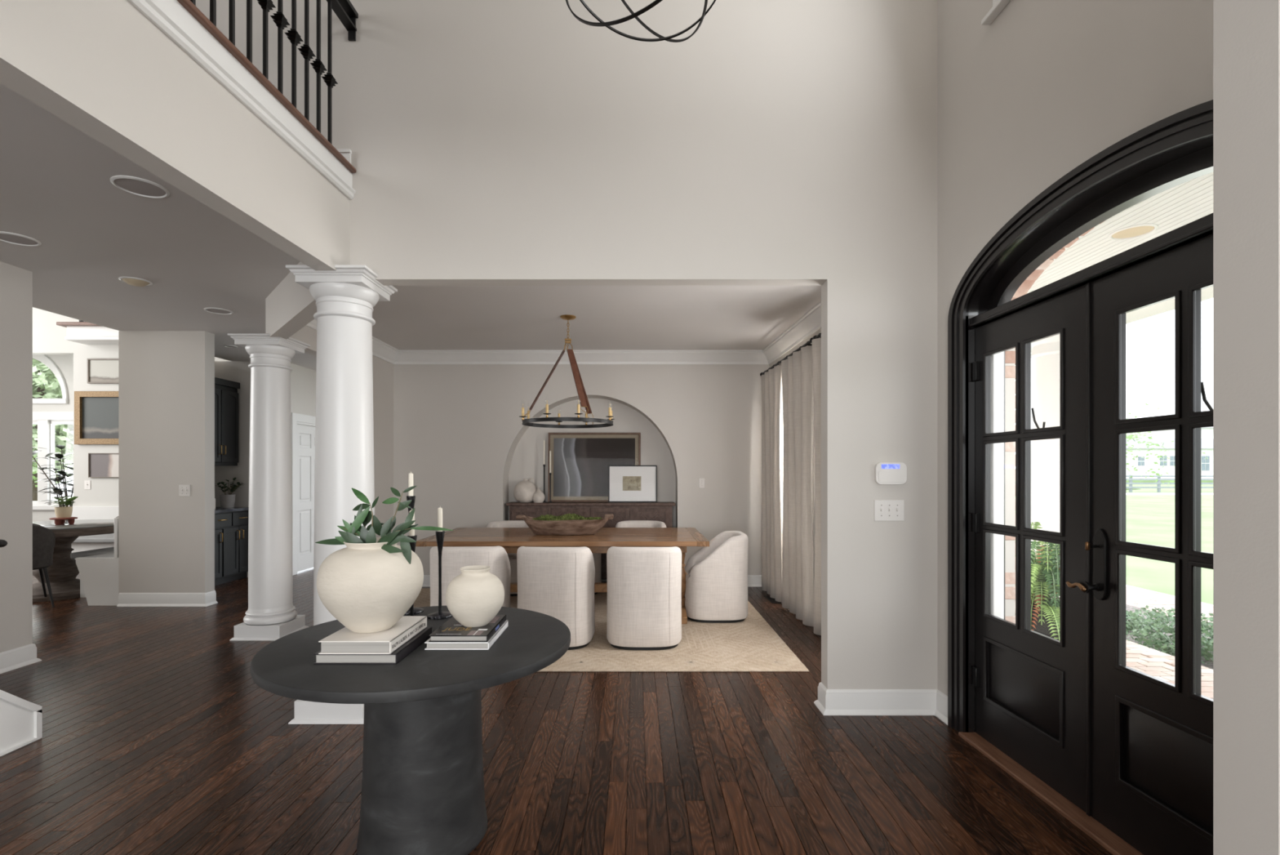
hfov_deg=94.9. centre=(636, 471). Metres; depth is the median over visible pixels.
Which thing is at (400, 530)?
stem
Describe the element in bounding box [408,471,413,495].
taper candle
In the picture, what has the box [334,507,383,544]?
stem
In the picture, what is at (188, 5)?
trim
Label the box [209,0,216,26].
baluster
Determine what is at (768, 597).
floor vent
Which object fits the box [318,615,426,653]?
book
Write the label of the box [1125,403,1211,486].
tree
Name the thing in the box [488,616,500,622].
picture
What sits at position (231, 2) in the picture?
baluster
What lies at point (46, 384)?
tree
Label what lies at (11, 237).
ceiling speaker
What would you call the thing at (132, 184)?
ceiling speaker
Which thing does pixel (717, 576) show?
dining chair
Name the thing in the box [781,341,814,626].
curtain
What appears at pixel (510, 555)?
seat cushion
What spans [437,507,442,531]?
taper candle
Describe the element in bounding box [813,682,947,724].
baseboard
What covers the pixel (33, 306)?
wall
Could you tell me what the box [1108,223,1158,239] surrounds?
recessed light
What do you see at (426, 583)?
baseboard
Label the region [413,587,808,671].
area rug
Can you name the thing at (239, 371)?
wall
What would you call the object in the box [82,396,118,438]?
picture
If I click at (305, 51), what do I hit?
baluster
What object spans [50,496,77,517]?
potted plant
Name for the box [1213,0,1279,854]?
wall
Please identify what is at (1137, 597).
garden path
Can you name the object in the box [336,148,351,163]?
baseboard
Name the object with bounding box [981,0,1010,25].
window
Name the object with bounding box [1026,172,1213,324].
ceiling
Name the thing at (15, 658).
baseboard
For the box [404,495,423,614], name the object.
candlestick
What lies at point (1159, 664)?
floor
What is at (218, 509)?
countertop
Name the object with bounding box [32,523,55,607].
chair
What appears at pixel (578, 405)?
candle
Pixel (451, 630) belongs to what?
book
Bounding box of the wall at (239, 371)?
[214,360,250,577]
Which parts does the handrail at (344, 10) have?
rail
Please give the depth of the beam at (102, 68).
2.13 m
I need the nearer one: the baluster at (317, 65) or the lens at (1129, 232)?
the baluster at (317, 65)
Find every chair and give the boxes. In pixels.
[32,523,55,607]
[429,546,511,607]
[486,520,528,595]
[516,546,595,649]
[592,553,601,594]
[606,546,681,649]
[615,520,666,527]
[684,530,747,622]
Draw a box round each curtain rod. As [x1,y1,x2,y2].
[760,337,813,376]
[813,333,821,338]
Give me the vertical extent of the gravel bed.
0.140 m
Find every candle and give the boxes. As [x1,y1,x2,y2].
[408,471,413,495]
[408,508,414,535]
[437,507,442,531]
[521,407,524,419]
[543,440,544,464]
[545,404,548,417]
[549,450,551,472]
[577,404,579,417]
[608,407,611,420]
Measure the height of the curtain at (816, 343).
2.570 m
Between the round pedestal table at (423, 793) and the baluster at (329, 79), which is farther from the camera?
the baluster at (329, 79)
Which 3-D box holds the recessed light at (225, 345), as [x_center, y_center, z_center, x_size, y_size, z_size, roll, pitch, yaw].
[-4.740,-1.466,6.870,0.140,0.009,0.140,0,0,0]
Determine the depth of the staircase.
2.98 m
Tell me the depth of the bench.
6.14 m
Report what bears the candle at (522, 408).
on the ring chandelier at (584, 401)
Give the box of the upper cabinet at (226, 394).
[214,377,239,465]
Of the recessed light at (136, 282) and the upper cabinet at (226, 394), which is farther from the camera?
the upper cabinet at (226, 394)
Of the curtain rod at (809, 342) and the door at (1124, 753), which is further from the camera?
the curtain rod at (809, 342)
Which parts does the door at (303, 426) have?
raised panel, raised panel, raised panel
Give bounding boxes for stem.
[315,515,368,544]
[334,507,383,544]
[346,516,404,553]
[347,488,378,534]
[373,485,416,535]
[379,507,453,564]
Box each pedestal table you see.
[32,519,114,602]
[250,605,570,854]
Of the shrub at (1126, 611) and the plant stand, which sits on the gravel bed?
the shrub at (1126, 611)
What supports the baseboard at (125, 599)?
attached to the wall at (166, 378)
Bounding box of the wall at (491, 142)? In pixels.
[195,0,937,688]
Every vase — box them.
[316,537,423,633]
[445,564,504,626]
[513,477,537,502]
[532,487,544,502]
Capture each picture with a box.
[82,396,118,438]
[466,630,484,635]
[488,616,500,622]
[622,475,640,490]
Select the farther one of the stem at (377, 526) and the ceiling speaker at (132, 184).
the ceiling speaker at (132, 184)
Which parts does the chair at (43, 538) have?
seat, leg, backrest, leg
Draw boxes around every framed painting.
[74,391,118,444]
[87,358,118,383]
[88,453,118,477]
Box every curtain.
[761,360,782,603]
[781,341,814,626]
[811,333,821,635]
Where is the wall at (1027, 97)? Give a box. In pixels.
[768,0,1213,695]
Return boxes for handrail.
[0,539,7,546]
[326,0,358,40]
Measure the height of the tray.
0.023 m
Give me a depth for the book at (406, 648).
1.96 m
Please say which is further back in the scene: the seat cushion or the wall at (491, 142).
the seat cushion
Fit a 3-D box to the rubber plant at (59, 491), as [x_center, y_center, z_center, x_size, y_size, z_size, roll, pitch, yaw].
[-8.923,0.449,9.011,1.235,1.902,0.735,0,0,0]
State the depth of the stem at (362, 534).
2.09 m
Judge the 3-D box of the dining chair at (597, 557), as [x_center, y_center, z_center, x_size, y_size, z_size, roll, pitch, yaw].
[-0.715,0.988,6.840,0.612,0.802,0.600,0,0,0]
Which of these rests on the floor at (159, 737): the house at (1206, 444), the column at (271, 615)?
the column at (271, 615)
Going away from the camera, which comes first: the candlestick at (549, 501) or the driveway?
the candlestick at (549, 501)
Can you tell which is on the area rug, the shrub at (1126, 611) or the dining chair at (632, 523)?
the dining chair at (632, 523)
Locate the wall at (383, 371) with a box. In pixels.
[289,325,393,537]
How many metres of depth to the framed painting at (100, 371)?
8.58 m
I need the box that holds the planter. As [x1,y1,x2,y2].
[1031,600,1059,639]
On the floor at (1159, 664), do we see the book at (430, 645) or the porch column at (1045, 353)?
the porch column at (1045, 353)
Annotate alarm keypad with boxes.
[874,462,906,484]
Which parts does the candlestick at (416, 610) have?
stem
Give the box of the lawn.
[1125,484,1213,604]
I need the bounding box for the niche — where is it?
[508,398,675,581]
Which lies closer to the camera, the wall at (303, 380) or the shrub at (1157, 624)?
the shrub at (1157, 624)
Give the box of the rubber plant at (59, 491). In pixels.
[32,444,73,519]
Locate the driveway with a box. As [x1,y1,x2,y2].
[1125,493,1213,494]
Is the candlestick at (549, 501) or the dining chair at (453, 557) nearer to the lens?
the dining chair at (453, 557)
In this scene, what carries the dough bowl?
on the dining table at (510, 539)
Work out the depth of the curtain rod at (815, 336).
5.06 m
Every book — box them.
[313,626,431,664]
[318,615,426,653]
[424,619,508,649]
[428,614,506,641]
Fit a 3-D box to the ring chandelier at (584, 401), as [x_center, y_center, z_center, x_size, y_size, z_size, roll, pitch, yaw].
[-0.646,-0.958,5.570,0.872,1.025,0.872,0,0,0]
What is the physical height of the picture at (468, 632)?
0.001 m
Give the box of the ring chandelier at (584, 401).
[519,314,614,427]
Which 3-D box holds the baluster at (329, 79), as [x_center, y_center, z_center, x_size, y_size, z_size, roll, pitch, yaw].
[-1.654,-2.156,3.170,0.060,0.800,0.060,0,0,0]
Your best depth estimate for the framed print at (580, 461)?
7.44 m
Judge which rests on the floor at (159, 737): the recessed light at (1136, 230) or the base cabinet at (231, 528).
the base cabinet at (231, 528)
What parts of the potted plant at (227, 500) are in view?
pot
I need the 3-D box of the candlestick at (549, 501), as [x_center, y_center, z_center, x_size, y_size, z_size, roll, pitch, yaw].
[-1.065,0.197,7.280,0.072,0.370,0.072,0,0,0]
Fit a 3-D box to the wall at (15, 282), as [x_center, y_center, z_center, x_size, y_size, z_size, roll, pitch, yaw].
[-5.020,-0.035,3.610,1.160,2.870,1.420,0,0,0]
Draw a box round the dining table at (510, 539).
[415,527,709,623]
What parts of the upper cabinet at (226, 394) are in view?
door, door rail, door, door rail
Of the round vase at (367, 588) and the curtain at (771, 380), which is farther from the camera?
the curtain at (771, 380)
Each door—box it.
[291,412,315,575]
[947,99,1213,854]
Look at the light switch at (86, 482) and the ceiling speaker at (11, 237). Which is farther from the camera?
the light switch at (86, 482)
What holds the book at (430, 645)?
on the round pedestal table at (423, 793)
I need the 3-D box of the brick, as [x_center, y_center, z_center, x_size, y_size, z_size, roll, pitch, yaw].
[1.970,0.123,2.327,0.218,2.680,1.814,0,0,-1]
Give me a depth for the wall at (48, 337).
8.60 m
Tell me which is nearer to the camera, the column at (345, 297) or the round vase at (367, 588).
the round vase at (367, 588)
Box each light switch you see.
[84,480,90,488]
[178,484,190,496]
[698,478,704,488]
[874,499,904,520]
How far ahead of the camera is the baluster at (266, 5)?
2.64 m
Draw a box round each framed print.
[547,432,640,502]
[608,465,657,502]
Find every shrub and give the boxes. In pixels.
[1125,604,1213,664]
[1125,610,1147,631]
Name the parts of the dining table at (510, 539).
turned leg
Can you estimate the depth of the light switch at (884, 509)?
3.40 m
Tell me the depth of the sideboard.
7.21 m
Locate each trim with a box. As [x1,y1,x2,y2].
[56,321,118,344]
[128,0,355,199]
[177,0,355,173]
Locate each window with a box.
[32,354,67,403]
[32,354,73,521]
[32,411,73,510]
[813,449,815,573]
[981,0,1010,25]
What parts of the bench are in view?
panel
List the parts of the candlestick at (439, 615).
stem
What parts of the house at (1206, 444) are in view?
pane, pane, pane, pane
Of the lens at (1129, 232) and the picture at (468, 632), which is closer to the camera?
the picture at (468, 632)
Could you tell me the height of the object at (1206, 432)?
10.600 m
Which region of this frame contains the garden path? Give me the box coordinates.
[1125,584,1213,626]
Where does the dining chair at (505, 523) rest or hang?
on the area rug
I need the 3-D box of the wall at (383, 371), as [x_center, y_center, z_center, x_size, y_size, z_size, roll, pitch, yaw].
[-3.035,-0.035,6.245,0.130,2.870,2.490,0,0,0]
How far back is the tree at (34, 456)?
12.98 m
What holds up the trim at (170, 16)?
attached to the beam at (102, 68)
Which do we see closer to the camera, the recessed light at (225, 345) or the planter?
the planter
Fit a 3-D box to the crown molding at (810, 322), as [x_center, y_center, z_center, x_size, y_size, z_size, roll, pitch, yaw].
[-0.614,-1.393,5.393,4.712,0.155,3.594,0,0,0]
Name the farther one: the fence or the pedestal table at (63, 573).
the fence
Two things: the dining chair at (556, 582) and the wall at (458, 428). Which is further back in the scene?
the wall at (458, 428)
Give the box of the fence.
[1125,475,1213,492]
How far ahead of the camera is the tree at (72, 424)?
15.25 m
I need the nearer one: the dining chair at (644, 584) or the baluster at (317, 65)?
the baluster at (317, 65)
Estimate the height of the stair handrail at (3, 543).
2.066 m
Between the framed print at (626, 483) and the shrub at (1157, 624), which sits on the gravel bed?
the shrub at (1157, 624)
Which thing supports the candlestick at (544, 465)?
on the sideboard
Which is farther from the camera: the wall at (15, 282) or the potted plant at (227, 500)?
the potted plant at (227, 500)
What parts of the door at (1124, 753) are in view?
raised panel, lever, thumb turn post, transom frame, lock plate, raised panel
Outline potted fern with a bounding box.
[1031,521,1059,639]
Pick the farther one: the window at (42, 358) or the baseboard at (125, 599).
the window at (42, 358)
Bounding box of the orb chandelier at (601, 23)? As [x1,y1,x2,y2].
[565,0,715,42]
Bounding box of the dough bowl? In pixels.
[515,513,613,535]
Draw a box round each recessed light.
[118,276,152,286]
[203,306,233,314]
[223,344,238,347]
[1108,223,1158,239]
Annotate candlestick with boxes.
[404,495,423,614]
[406,534,417,615]
[426,530,453,619]
[542,464,546,502]
[547,472,553,502]
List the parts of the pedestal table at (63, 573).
glass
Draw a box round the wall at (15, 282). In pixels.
[0,261,32,652]
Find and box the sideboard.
[506,502,675,578]
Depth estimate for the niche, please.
7.51 m
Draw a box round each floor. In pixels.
[0,567,1112,854]
[1125,639,1213,698]
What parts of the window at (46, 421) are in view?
sash, sash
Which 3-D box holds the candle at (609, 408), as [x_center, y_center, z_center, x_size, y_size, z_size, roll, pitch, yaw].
[-0.244,-0.535,5.432,0.025,0.120,0.025,0,0,0]
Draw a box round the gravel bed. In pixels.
[1125,604,1213,669]
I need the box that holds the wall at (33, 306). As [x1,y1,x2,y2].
[32,306,230,360]
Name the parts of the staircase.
panel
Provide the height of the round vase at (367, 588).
0.316 m
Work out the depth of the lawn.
16.46 m
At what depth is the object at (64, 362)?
9.40 m
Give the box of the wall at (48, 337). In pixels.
[32,306,228,506]
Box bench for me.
[70,506,118,605]
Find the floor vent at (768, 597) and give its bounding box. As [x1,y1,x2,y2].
[764,595,781,603]
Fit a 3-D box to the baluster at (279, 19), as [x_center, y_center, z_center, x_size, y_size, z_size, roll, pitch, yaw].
[-1.666,-2.156,2.750,0.060,0.800,0.060,0,0,0]
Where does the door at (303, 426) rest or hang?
in the wall at (303, 380)
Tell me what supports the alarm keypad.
attached to the wall at (491, 142)
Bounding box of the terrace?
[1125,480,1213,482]
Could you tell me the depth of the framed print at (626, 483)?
7.34 m
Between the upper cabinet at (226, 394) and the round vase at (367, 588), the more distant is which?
the upper cabinet at (226, 394)
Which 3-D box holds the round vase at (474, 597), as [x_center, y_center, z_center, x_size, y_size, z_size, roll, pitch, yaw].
[-0.622,0.480,2.272,0.220,0.219,0.220,0,0,-7]
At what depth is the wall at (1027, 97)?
2.69 m
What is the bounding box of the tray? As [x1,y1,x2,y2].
[48,516,77,519]
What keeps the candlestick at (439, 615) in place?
on the round pedestal table at (423, 793)
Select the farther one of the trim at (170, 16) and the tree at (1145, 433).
the tree at (1145, 433)
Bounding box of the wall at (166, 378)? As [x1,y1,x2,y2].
[118,330,214,594]
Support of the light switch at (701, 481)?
attached to the wall at (458, 428)
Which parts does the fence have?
post, post, rail, rail, rail, rail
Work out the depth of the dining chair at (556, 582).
4.56 m
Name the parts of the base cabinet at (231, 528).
door, door rail, drawer, door, door rail, drawer, door, door rail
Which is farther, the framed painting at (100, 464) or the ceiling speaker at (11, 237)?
the framed painting at (100, 464)
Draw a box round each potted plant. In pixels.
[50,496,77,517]
[214,477,246,507]
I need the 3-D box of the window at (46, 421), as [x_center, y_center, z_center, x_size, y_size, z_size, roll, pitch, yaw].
[-9.775,-0.170,9.415,2.550,1.580,0.170,0,0,0]
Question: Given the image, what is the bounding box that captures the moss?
[533,513,601,520]
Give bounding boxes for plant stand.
[48,516,77,524]
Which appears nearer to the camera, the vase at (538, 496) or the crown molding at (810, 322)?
the crown molding at (810, 322)
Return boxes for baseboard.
[0,643,41,673]
[116,590,217,606]
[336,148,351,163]
[422,574,430,586]
[747,574,761,586]
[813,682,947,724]
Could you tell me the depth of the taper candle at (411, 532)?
2.41 m
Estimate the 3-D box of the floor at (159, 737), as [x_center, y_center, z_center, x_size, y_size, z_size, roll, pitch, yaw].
[-5.025,1.460,3.200,13.950,0.120,13.600,0,0,0]
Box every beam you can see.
[0,0,350,270]
[265,261,316,339]
[1031,285,1213,351]
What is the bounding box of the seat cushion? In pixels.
[506,553,516,558]
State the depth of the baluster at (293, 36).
2.85 m
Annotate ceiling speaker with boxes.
[0,231,41,245]
[110,175,169,198]
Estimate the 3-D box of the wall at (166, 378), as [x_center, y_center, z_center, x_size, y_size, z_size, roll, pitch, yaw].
[-4.950,-0.035,6.200,0.900,2.870,0.140,0,0,0]
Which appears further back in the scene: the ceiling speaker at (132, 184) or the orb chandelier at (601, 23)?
the ceiling speaker at (132, 184)
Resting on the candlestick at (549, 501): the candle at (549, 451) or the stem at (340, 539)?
the candle at (549, 451)
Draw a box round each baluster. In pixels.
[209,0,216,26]
[228,0,235,45]
[246,0,252,62]
[257,0,275,79]
[270,0,290,94]
[284,0,303,107]
[297,0,315,120]
[310,0,327,133]
[321,0,337,144]
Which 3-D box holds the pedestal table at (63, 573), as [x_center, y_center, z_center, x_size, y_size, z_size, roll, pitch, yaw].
[-6.620,0.999,6.720,1.400,0.802,1.400,0,0,0]
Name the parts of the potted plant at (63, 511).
pot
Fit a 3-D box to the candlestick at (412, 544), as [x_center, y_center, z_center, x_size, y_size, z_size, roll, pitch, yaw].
[-0.924,0.451,2.420,0.112,0.377,0.112,0,0,0]
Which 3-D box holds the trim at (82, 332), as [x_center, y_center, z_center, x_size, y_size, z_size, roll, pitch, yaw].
[-6.760,-1.980,8.410,2.720,0.240,0.380,0,0,0]
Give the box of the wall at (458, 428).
[393,364,768,574]
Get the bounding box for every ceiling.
[0,82,821,370]
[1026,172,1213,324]
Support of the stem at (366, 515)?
in the round vase at (367, 588)
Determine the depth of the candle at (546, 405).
5.16 m
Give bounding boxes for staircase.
[0,689,42,755]
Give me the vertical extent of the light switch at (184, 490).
0.120 m
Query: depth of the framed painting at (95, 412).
8.58 m
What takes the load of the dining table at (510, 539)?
on the area rug
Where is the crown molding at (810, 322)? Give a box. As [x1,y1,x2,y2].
[305,300,821,364]
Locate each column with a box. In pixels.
[227,333,310,640]
[285,264,397,724]
[1031,333,1059,598]
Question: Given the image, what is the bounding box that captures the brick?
[991,221,1103,623]
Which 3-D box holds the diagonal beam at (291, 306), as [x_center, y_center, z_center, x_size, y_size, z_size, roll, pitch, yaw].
[-2.410,-1.294,4.265,0.125,0.352,2.060,0,0,-42]
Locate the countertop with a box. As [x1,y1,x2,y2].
[214,506,248,513]
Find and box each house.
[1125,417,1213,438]
[1125,438,1213,478]
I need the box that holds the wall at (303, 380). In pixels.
[290,362,315,417]
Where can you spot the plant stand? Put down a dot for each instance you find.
(58, 521)
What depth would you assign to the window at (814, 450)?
5.51 m
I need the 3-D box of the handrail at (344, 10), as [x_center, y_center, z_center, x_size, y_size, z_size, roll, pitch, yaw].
[-1.679,-2.578,2.304,0.070,0.155,2.212,0,0,2]
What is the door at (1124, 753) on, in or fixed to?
in the wall at (1027, 97)
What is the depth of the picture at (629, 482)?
7.34 m
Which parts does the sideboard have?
door, door, door, door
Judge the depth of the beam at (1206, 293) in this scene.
4.55 m
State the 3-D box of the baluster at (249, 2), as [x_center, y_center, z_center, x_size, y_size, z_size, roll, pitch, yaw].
[-1.672,-2.156,2.540,0.060,0.800,0.060,0,0,0]
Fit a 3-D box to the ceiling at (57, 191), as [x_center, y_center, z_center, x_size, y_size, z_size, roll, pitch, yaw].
[-1.680,-1.520,5.200,7.360,0.100,8.400,0,0,0]
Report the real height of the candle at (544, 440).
0.308 m
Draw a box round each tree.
[32,358,73,501]
[32,455,37,486]
[57,423,73,472]
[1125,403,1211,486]
[1125,431,1160,438]
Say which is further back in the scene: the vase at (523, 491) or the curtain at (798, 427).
the vase at (523, 491)
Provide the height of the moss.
0.104 m
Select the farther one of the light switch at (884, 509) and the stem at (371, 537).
the light switch at (884, 509)
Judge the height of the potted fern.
1.096 m
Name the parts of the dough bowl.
handle, handle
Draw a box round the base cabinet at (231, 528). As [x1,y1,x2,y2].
[214,510,248,586]

